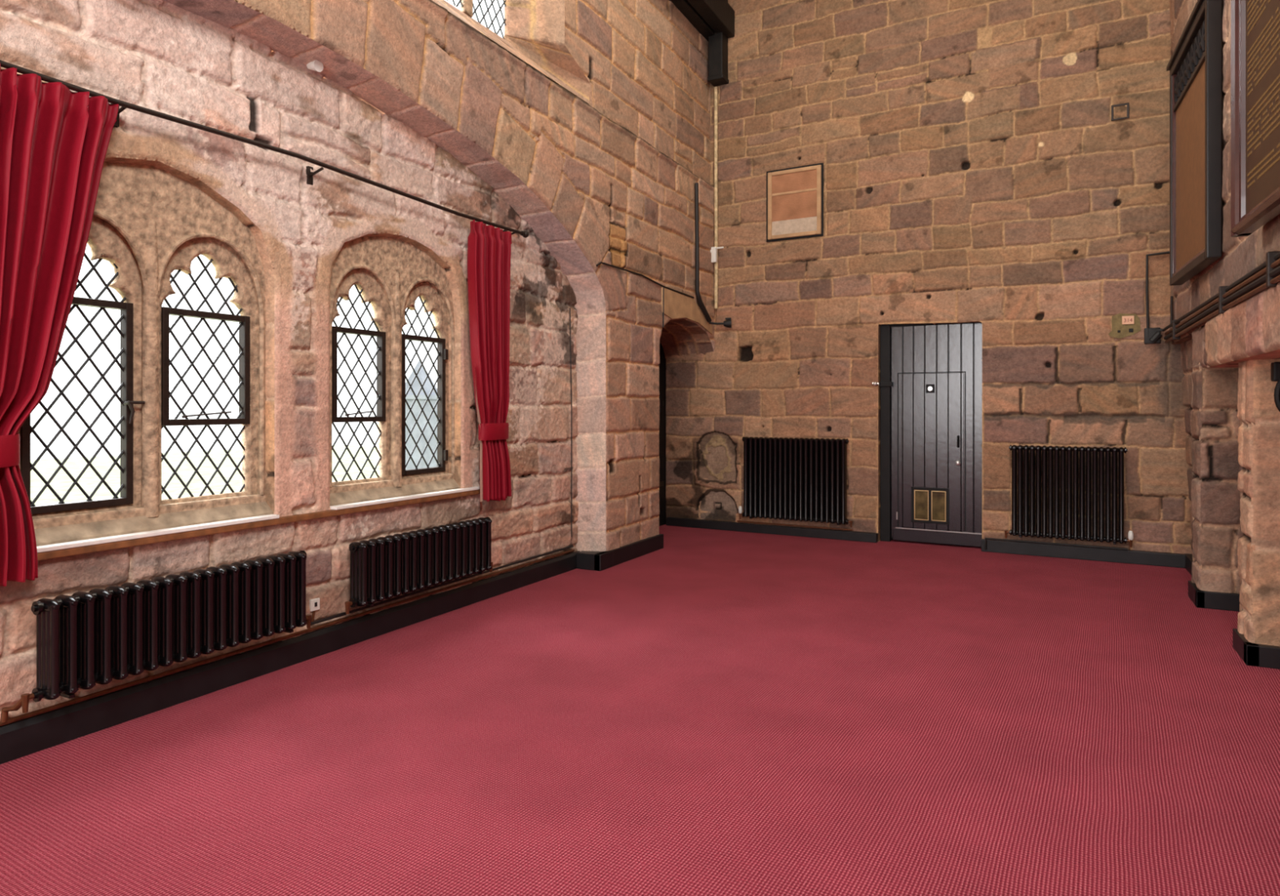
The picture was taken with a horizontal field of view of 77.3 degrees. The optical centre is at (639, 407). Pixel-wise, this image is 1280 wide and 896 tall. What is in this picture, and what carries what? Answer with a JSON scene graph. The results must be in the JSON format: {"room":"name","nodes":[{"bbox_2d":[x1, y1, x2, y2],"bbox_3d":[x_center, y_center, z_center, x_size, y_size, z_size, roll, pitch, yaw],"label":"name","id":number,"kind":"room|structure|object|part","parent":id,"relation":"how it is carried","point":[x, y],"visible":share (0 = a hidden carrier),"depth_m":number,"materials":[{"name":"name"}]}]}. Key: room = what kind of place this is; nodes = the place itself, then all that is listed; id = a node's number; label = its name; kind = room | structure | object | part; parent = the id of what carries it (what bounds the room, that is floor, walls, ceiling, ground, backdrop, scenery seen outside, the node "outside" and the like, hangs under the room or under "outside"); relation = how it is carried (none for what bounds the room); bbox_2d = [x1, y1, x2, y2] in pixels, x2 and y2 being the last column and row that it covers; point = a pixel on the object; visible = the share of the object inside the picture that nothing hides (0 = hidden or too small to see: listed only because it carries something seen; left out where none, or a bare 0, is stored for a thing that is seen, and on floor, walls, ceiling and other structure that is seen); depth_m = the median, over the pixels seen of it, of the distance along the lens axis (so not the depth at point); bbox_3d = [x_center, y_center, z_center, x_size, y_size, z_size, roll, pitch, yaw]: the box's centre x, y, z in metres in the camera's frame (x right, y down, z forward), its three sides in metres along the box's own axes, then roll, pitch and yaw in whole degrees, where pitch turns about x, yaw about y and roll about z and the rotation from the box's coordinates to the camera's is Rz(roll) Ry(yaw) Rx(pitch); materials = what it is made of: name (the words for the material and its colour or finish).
{"room":"historic interior","nodes":[
{"label":"historic interior","id":0,"kind":"room"},
{"bbox_2d":[0,0,578,718],"bbox_3d":[-2.260,-0.330,4.402,0.151,3.660,7.470,0,0,27],"label":"wall","id":1,"kind":"structure","parent":0,"point":[159,55],"depth_m":4.76,"materials":[{"name":"stone"}]},
{"bbox_2d":[17,161,273,546],"bbox_3d":[-2.494,-0.320,4.056,0.170,1.930,1.478,0,0,27],"label":"window","id":2,"kind":"structure","parent":1,"relation":"in","point":[149,223],"depth_m":4.04,"materials":[{"name":"stone"}]},
{"bbox_3d":[-2.662,-0.020,3.788,0.055,1.000,0.486,0,0,27],"label":"casement frame","id":3,"kind":"part","parent":2,"relation":"part of","materials":[{"name":"metal"}]},
{"bbox_3d":[-2.613,-0.224,3.762,0.028,1.448,0.622,0,0,27],"label":"hood moulding","id":4,"kind":"part","parent":2,"relation":"part of","materials":[{"name":"stone"}]},
{"bbox_3d":[-2.469,0.573,4.043,0.115,0.145,1.334,0,0,27],"label":"sloping sill","id":5,"kind":"part","parent":2,"relation":"part of","materials":[{"name":"grey stone"}]},
{"bbox_3d":[-2.368,-0.212,4.362,0.055,0.615,0.506,0,0,27],"label":"casement frame","id":6,"kind":"part","parent":2,"relation":"part of","materials":[{"name":"metal"}]},
{"bbox_3d":[-2.318,-0.224,4.336,0.028,1.448,0.642,0,0,27],"label":"hood moulding","id":7,"kind":"part","parent":2,"relation":"part of","materials":[{"name":"stone"}]},
{"bbox_2d":[20,550,311,712],"bbox_3d":[-2.278,1.055,4.029,0.179,0.460,1.482,0,0,27],"label":"radiator","id":8,"kind":"object","parent":1,"relation":"attached to","point":[84,639],"visible":1,"depth_m":3.86,"materials":[{"name":"black metal"}]},
{"bbox_2d":[36,485,479,560],"bbox_3d":[-2.150,0.640,4.469,0.062,0.056,3.990,0,0,27],"label":"window sill","id":9,"kind":"structure","parent":1,"relation":"attached to","point":[106,543],"depth_m":4.25,"materials":[{"name":"white paint"}]},
{"bbox_2d":[0,60,528,237],"bbox_3d":[-2.138,-1.401,4.399,0.154,0.122,5.078,0,0,27],"label":"rail","id":10,"kind":"object","parent":1,"relation":"attached to","point":[124,104],"visible":0.81,"depth_m":4.33,"materials":[{"name":"metal"}]},
{"bbox_2d":[0,63,119,586],"bbox_3d":[-2.638,-0.329,3.281,0.150,2.153,0.972,0,0,28],"label":"curtain","id":11,"kind":"object","parent":10,"relation":"hanging from","point":[55,140],"visible":1,"depth_m":3.39,"materials":[{"name":"red fabric"}]},
{"bbox_2d":[466,219,511,501],"bbox_3d":[-1.154,-0.334,6.186,0.136,2.122,0.529,0,0,27],"label":"curtain","id":12,"kind":"object","parent":10,"relation":"hanging from","point":[489,247],"visible":1,"depth_m":6.12,"materials":[{"name":"red fabric"}]},
{"bbox_2d":[0,548,574,725],"bbox_3d":[-2.156,1.330,4.439,0.032,0.032,6.731,0,0,27],"label":"pipe","id":13,"kind":"object","parent":1,"relation":"attached to","point":[52,707],"visible":1,"depth_m":4.36,"materials":[{"name":"orange metal"}]},
{"bbox_2d":[0,697,22,722],"bbox_3d":[-2.647,1.274,3.380,0.123,0.115,0.036,0,0,10],"label":"pipe elbow","id":14,"kind":"object","parent":13,"relation":"attached to","point":[4,713],"visible":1,"depth_m":3.38,"materials":[{"name":"orange metal"}]},
{"bbox_2d":[0,551,579,764],"bbox_3d":[-2.136,1.425,4.501,0.050,0.150,7.060,0,0,27],"label":"baseboard","id":15,"kind":"structure","parent":1,"relation":"attached to","point":[33,734],"depth_m":4.34,"materials":[{"name":"black paint"}]},
{"bbox_2d":[311,609,315,621],"bbox_3d":[-1.969,1.262,4.820,0.017,0.079,0.035,0,0,9],"label":"cable","id":16,"kind":"object","parent":1,"relation":"attached to","point":[313,611],"visible":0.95,"depth_m":4.81,"materials":[{"name":"brown plastic"}]},
{"bbox_2d":[309,597,319,611],"bbox_3d":[-1.967,1.190,4.836,0.026,0.070,0.064,0,0,27],"label":"wall socket","id":17,"kind":"object","parent":1,"relation":"attached to","point":[314,603],"visible":1,"depth_m":4.82,"materials":[{"name":"white plastic"}]},
{"bbox_2d":[329,235,459,506],"bbox_3d":[-1.723,-0.295,5.559,0.170,1.880,1.364,0,0,27],"label":"window","id":18,"kind":"structure","parent":1,"relation":"in","point":[390,274],"depth_m":5.53,"materials":[{"name":"stone"}]},
{"bbox_3d":[-1.877,-0.212,5.318,0.055,0.615,0.456,0,0,27],"label":"casement frame","id":19,"kind":"part","parent":18,"relation":"part of","materials":[{"name":"metal"}]},
{"bbox_3d":[-1.828,-0.224,5.293,0.028,1.448,0.592,0,0,27],"label":"hood moulding","id":20,"kind":"part","parent":18,"relation":"part of","materials":[{"name":"stone"}]},
{"bbox_3d":[-1.698,0.573,5.546,0.115,0.145,1.230,0,0,27],"label":"sloping sill","id":21,"kind":"part","parent":18,"relation":"part of","materials":[{"name":"grey stone"}]},
{"bbox_3d":[-1.599,-0.020,5.861,0.055,1.000,0.456,0,0,27],"label":"casement frame","id":22,"kind":"part","parent":18,"relation":"part of","materials":[{"name":"metal"}]},
{"bbox_3d":[-1.549,-0.224,5.835,0.028,1.448,0.592,0,0,27],"label":"hood moulding","id":23,"kind":"part","parent":18,"relation":"part of","materials":[{"name":"stone"}]},
{"bbox_2d":[344,516,493,613],"bbox_3d":[-1.490,1.055,5.564,0.169,0.430,1.452,0,0,27],"label":"radiator","id":24,"kind":"object","parent":1,"relation":"attached to","point":[382,567],"visible":1,"depth_m":5.42,"materials":[{"name":"black metal"}]},
{"bbox_2d":[311,544,573,624],"bbox_3d":[-1.301,1.290,6.107,0.020,0.030,2.960,0,0,27],"label":"pipe","id":25,"kind":"object","parent":1,"relation":"attached to","point":[313,622],"visible":0.81,"depth_m":5.70,"materials":[{"name":"black metal"}]},
{"bbox_2d":[568,307,572,537],"bbox_3d":[-0.641,0.140,7.404,0.009,2.120,0.040,0,0,27],"label":"cable","id":26,"kind":"object","parent":1,"relation":"attached to","point":[569,308],"visible":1,"depth_m":7.41,"materials":[{"name":"black plastic"}]},
{"bbox_2d":[164,0,715,551],"bbox_3d":[-2.376,-2.300,4.211,0.776,7.600,13.328,0,0,27],"label":"wall","id":27,"kind":"structure","parent":0,"point":[591,119],"depth_m":7.48,"materials":[{"name":"stone"}]},
{"bbox_2d":[306,59,323,71],"bbox_3d":[-1.944,-2.030,4.774,0.090,0.069,0.070,0,0,27],"label":"wall lamp","id":28,"kind":"object","parent":27,"relation":"attached to","point":[316,65],"visible":1,"depth_m":4.75,"materials":[{"name":"white plastic"}]},
{"bbox_2d":[446,0,506,39],"bbox_3d":[-1.460,-3.950,6.147,0.050,1.700,1.422,0,0,27],"label":"window","id":29,"kind":"structure","parent":27,"relation":"in","point":[466,6],"depth_m":6.49,"materials":[{"name":"clear glass"}]},
{"bbox_2d":[576,533,663,570],"bbox_3d":[-0.168,1.425,7.998,0.260,0.150,1.360,0,0,27],"label":"baseboard","id":30,"kind":"object","parent":27,"relation":"attached to","point":[588,560],"visible":0.94,"depth_m":7.63,"materials":[{"name":"black paint"}]},
{"bbox_2d":[595,261,694,297],"bbox_3d":[0.114,-1.312,8.324,0.018,0.081,2.244,0,0,27],"label":"cable","id":31,"kind":"object","parent":27,"relation":"attached to","point":[601,262],"visible":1,"depth_m":8.15,"materials":[{"name":"black plastic"}]},
{"bbox_2d":[658,341,666,525],"bbox_3d":[-0.049,0.200,9.578,0.130,2.600,1.700,0,0,27],"label":"door","id":32,"kind":"structure","parent":27,"relation":"in","point":[662,366],"depth_m":10.20,"materials":[{"name":"black wood"}]},
{"bbox_2d":[662,286,664,327],"bbox_3d":[0.251,-1.080,8.590,0.014,0.440,0.021,0,0,27],"label":"cable","id":33,"kind":"object","parent":27,"relation":"attached to","point":[664,286],"visible":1,"depth_m":8.58,"materials":[{"name":"black plastic"}]},
{"bbox_2d":[660,287,712,333],"bbox_3d":[0.548,-1.095,9.216,0.042,0.390,1.420,0,0,27],"label":"trim","id":34,"kind":"structure","parent":27,"relation":"attached to","point":[677,305],"depth_m":9.03,"materials":[{"name":"stone"}]},
{"bbox_2d":[668,0,734,86],"bbox_3d":[0.313,-5.015,8.514,0.335,2.070,3.098,0,0,27],"label":"beam","id":35,"kind":"structure","parent":27,"relation":"attached to","point":[714,20],"depth_m":9.61,"materials":[{"name":"black wood"}]},
{"bbox_3d":[0.959,-5.025,9.806,0.185,2.050,0.205,0,0,27],"label":"wall post","id":36,"kind":"part","parent":35,"relation":"part of","materials":[{"name":"black wood"}]},
{"bbox_2d":[694,182,711,322],"bbox_3d":[0.753,-1.823,9.510,0.066,1.594,0.419,0,0,27],"label":"cable","id":37,"kind":"object","parent":27,"relation":"attached to","point":[700,301],"visible":1,"depth_m":9.34,"materials":[{"name":"black plastic"}]},
{"bbox_2d":[714,86,718,308],"bbox_3d":[0.939,-2.585,9.878,0.046,2.730,0.044,0,0,27],"label":"pipe","id":38,"kind":"object","parent":27,"relation":"attached to","point":[716,264],"visible":1,"depth_m":9.86,"materials":[{"name":"beige paint"}]},
{"bbox_2d":[710,246,724,262],"bbox_3d":[0.944,-1.876,9.820,0.155,0.192,0.062,0,0,27],"label":"switch box","id":39,"kind":"object","parent":38,"relation":"attached to","point":[713,251],"visible":1,"depth_m":9.81,"materials":[{"name":"white plastic"}]},
{"bbox_2d":[0,524,1279,895],"bbox_3d":[0.099,1.500,3.040,6.600,0.001,13.700,0,0,27],"label":"floor","id":40,"kind":"structure","parent":0,"point":[707,712],"depth_m":3.50,"materials":[{"name":"red carpet"}]},
{"bbox_2d":[666,0,1191,553],"bbox_3d":[2.896,-2.300,8.939,5.770,7.600,0.262,0,0,30],"label":"wall","id":41,"kind":"structure","parent":0,"point":[977,167],"depth_m":8.55,"materials":[{"name":"stone"}]},
{"bbox_2d":[709,317,731,328],"bbox_3d":[0.980,-1.028,9.752,0.272,0.123,0.110,0,0,7],"label":"wall spotlight","id":42,"kind":"object","parent":41,"relation":"attached to","point":[727,322],"visible":1,"depth_m":9.71,"materials":[{"name":"black metal"}]},
{"bbox_3d":[0.941,-1.025,9.735,0.199,0.038,0.030,0,0,-3],"label":"arm","id":43,"kind":"part","parent":42,"relation":"part of","materials":[{"name":"black metal"}]},
{"bbox_2d":[737,436,852,527],"bbox_3d":[1.796,0.848,9.341,1.380,0.995,0.140,0,0,30],"label":"radiator","id":44,"kind":"object","parent":41,"relation":"attached to","point":[796,478],"visible":1,"depth_m":9.27,"materials":[{"name":"black metal"}]},
{"bbox_2d":[766,162,823,242],"bbox_3d":[1.814,-2.405,9.414,0.694,0.844,0.035,0,0,30],"label":"framed picture","id":45,"kind":"object","parent":41,"relation":"attached to","point":[794,195],"visible":1,"depth_m":9.40,"materials":[{"name":"paper"}]},
{"bbox_2d":[737,520,853,530],"bbox_3d":[1.784,1.375,9.341,1.400,0.020,0.020,0,0,30],"label":"pipe","id":46,"kind":"object","parent":41,"relation":"attached to","point":[741,521],"visible":1,"depth_m":9.31,"materials":[{"name":"black metal"}]},
{"bbox_2d":[666,516,1185,568],"bbox_3d":[2.782,1.438,8.830,5.600,0.125,0.087,0,0,30],"label":"baseboard","id":47,"kind":"structure","parent":41,"relation":"attached to","point":[1129,556],"depth_m":8.21,"materials":[{"name":"black paint"}]},
{"bbox_2d":[871,322,982,546],"bbox_3d":[3.178,0.210,8.758,1.202,2.620,0.297,0,0,30],"label":"door","id":48,"kind":"structure","parent":41,"relation":"in","point":[930,384],"depth_m":8.75,"materials":[{"name":"black paint"}]},
{"bbox_2d":[911,486,949,524],"bbox_3d":[3.172,1.070,8.752,0.395,0.390,0.016,0,0,30],"label":"vent","id":49,"kind":"object","parent":48,"relation":"attached to","point":[929,504],"depth_m":8.74,"materials":[{"name":"gold metal"}]},
{"bbox_3d":[3.245,1.413,8.738,0.935,0.135,0.044,0,0,30],"label":"rail","id":50,"kind":"part","parent":48,"relation":"part of","materials":[{"name":"black paint"}]},
{"bbox_3d":[3.410,0.595,8.579,0.058,0.060,0.072,0,0,30],"label":"round knob","id":51,"kind":"part","parent":48,"relation":"part of","materials":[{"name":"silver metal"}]},
{"bbox_3d":[3.414,0.365,8.590,0.025,0.130,0.049,0,0,30],"label":"pull handle","id":52,"kind":"part","parent":48,"relation":"part of","materials":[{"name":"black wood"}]},
{"bbox_2d":[984,537,1127,550],"bbox_3d":[4.133,1.410,8.001,1.272,0.120,0.024,0,0,30],"label":"pipe","id":53,"kind":"object","parent":41,"relation":"attached to","point":[985,538],"visible":1,"depth_m":7.97,"materials":[{"name":"black metal"}]},
{"bbox_2d":[1004,444,1133,546],"bbox_3d":[4.237,0.858,7.942,1.130,0.955,0.139,0,0,30],"label":"radiator","id":54,"kind":"object","parent":41,"relation":"attached to","point":[1028,451],"visible":1,"depth_m":7.87,"materials":[{"name":"black metal"}]},
{"bbox_2d":[1111,102,1128,120],"bbox_3d":[4.672,-2.875,7.784,0.150,0.150,0.020,0,0,30],"label":"wall frame","id":55,"kind":"object","parent":41,"relation":"attached to","point":[1113,107],"visible":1,"depth_m":7.78,"materials":[{"name":"metal"}]},
{"bbox_2d":[1108,313,1140,338],"bbox_3d":[4.700,-0.792,7.762,0.270,0.245,0.031,0,0,30],"label":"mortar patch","id":56,"kind":"object","parent":41,"relation":"attached to","point":[1123,325],"visible":1,"depth_m":7.76,"materials":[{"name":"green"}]},
{"bbox_2d":[1144,327,1161,343],"bbox_3d":[4.886,-0.685,7.615,0.143,0.150,0.083,0,0,27],"label":"junction box","id":57,"kind":"object","parent":41,"relation":"attached to","point":[1154,335],"visible":1,"depth_m":7.61,"materials":[{"name":"black"}]},
{"bbox_2d":[1145,251,1169,337],"bbox_3d":[4.921,-1.068,7.607,0.193,0.817,0.024,0,0,30],"label":"cable","id":58,"kind":"object","parent":41,"relation":"attached to","point":[1164,252],"visible":1,"depth_m":7.64,"materials":[{"name":"black plastic"}]},
{"bbox_2d":[1168,0,1279,645],"bbox_3d":[2.453,-2.300,1.619,0.970,7.600,13.120,0,0,27],"label":"wall","id":59,"kind":"structure","parent":0,"point":[1232,415],"depth_m":5.11,"materials":[{"name":"stone"}]},
{"bbox_2d":[1170,295,1173,323],"bbox_3d":[4.875,-0.880,7.333,0.022,0.280,0.022,0,0,-40],"label":"conduit","id":60,"kind":"object","parent":59,"relation":"attached to","point":[1171,297],"visible":0.77,"depth_m":7.32,"materials":[{"name":"metal"}]},
{"bbox_2d":[1172,319,1180,339],"bbox_3d":[4.654,-0.676,6.941,0.055,0.172,0.036,0,0,27],"label":"clip","id":61,"kind":"object","parent":59,"relation":"attached to","point":[1174,325],"visible":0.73,"depth_m":6.93,"materials":[{"name":"metal"}]},
{"bbox_2d":[1184,553,1192,574],"bbox_3d":[4.852,1.435,6.895,0.100,0.130,1.420,0,0,27],"label":"baseboard","id":62,"kind":"structure","parent":59,"relation":"attached to","point":[1188,557],"depth_m":7.31,"materials":[{"name":"black paint"}]},
{"bbox_2d":[1166,0,1222,285],"bbox_3d":[4.049,-1.879,5.873,0.105,1.785,1.376,0,0,25],"label":"board","id":63,"kind":"object","parent":59,"relation":"attached to","point":[1194,66],"visible":1,"depth_m":5.64,"materials":[{"name":"brown wood"}]},
{"bbox_3d":[4.061,-1.857,5.868,0.077,1.620,1.216,0,0,25],"label":"moulding","id":64,"kind":"part","parent":63,"relation":"part of","materials":[{"name":"brown wood"}]},
{"bbox_3d":[4.059,-2.385,5.869,0.063,0.035,1.216,0,0,25],"label":"rail","id":65,"kind":"part","parent":63,"relation":"part of","materials":[{"name":"black wood"}]},
{"bbox_3d":[4.067,-1.724,5.865,0.045,1.305,1.166,0,0,25],"label":"panel","id":66,"kind":"part","parent":63,"relation":"part of","materials":[{"name":"brown wood"}]},
{"bbox_2d":[1187,580,1239,611],"bbox_3d":[4.503,1.438,6.066,0.525,0.125,0.415,0,0,27],"label":"baseboard","id":67,"kind":"object","parent":59,"relation":"attached to","point":[1201,598],"visible":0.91,"depth_m":5.95,"materials":[{"name":"black paint"}]},
{"bbox_2d":[1156,252,1279,331],"bbox_3d":[3.404,-0.734,4.572,0.138,0.038,6.843,0,0,26],"label":"pipe","id":68,"kind":"object","parent":59,"relation":"attached to","point":[1277,256],"visible":0.9,"depth_m":4.95,"materials":[{"name":"black metal"}]},
{"bbox_2d":[1164,266,1279,339],"bbox_3d":[3.413,-0.654,4.532,0.040,0.046,6.780,0,0,27],"label":"pipe","id":69,"kind":"object","parent":59,"relation":"attached to","point":[1276,272],"visible":0.97,"depth_m":4.76,"materials":[{"name":"black metal"}]},
{"bbox_2d":[1164,275,1279,342],"bbox_3d":[3.410,-0.617,4.527,0.030,0.036,6.770,0,0,27],"label":"pipe","id":70,"kind":"object","parent":59,"relation":"attached to","point":[1275,280],"visible":1,"depth_m":4.77,"materials":[{"name":"black metal"}]},
{"bbox_2d":[1164,258,1279,335],"bbox_3d":[3.420,-0.694,4.534,0.036,0.042,6.790,0,0,27],"label":"pipe","id":71,"kind":"object","parent":59,"relation":"attached to","point":[1276,264],"visible":0.88,"depth_m":4.76,"materials":[{"name":"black metal"}]},
{"bbox_2d":[1218,285,1230,313],"bbox_3d":[3.672,-0.676,5.028,0.055,0.172,0.036,0,0,27],"label":"clip","id":72,"kind":"object","parent":59,"relation":"attached to","point":[1221,289],"visible":0.57,"depth_m":5.02,"materials":[{"name":"metal"}]},
{"bbox_2d":[1231,0,1279,236],"bbox_3d":[2.918,-1.970,3.636,0.083,2.100,1.500,0,0,25],"label":"board","id":73,"kind":"object","parent":59,"relation":"attached to","point":[1255,24],"visible":1,"depth_m":4.09,"materials":[{"name":"brown wood"}]},
{"bbox_3d":[2.939,-1.970,3.626,0.025,1.930,1.330,0,0,25],"label":"panel","id":74,"kind":"part","parent":73,"relation":"part of","materials":[{"name":"brown wood"}]},
{"bbox_2d":[1232,627,1279,668],"bbox_3d":[4.014,1.440,4.631,0.885,0.120,0.395,0,0,27],"label":"baseboard","id":75,"kind":"object","parent":59,"relation":"attached to","point":[1251,653],"visible":0.92,"depth_m":4.64,"materials":[{"name":"black paint"}]},
{"bbox_2d":[1266,250,1279,287],"bbox_3d":[3.102,-0.676,3.916,0.055,0.172,0.036,0,0,27],"label":"clip","id":76,"kind":"object","parent":59,"relation":"attached to","point":[1269,255],"visible":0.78,"depth_m":3.91,"materials":[{"name":"metal"}]},
{"bbox_2d":[1271,361,1279,411],"bbox_3d":[3.620,-0.118,4.573,0.037,0.277,0.098,0,0,27],"label":"iron hook","id":77,"kind":"object","parent":59,"relation":"attached to","point":[1275,366],"visible":1,"depth_m":4.53,"materials":[{"name":"black metal"}]},
{"label":"outside","id":78,"kind":"structure","parent":0,"visible":0},
{"bbox_2d":[30,444,377,505],"bbox_3d":[-17.693,2.350,14.696,35.100,0.100,60.000,0,0,27],"label":"ground","id":79,"kind":"structure","parent":78,"point":[89,480],"depth_m":28.00,"materials":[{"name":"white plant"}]},
{"bbox_2d":[405,360,436,469],"bbox_3d":[-5.496,0.550,19.959,0.840,3.500,0.840,0,0,27],"label":"pillar","id":80,"kind":"structure","parent":79,"relation":"on","point":[410,397],"depth_m":19.65,"materials":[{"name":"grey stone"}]},
{"bbox_3d":[-5.496,-0.260,19.959,0.840,0.120,0.840,0,0,27],"label":"cornice","id":81,"kind":"part","parent":80,"relation":"part of","materials":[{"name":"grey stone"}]}
]}

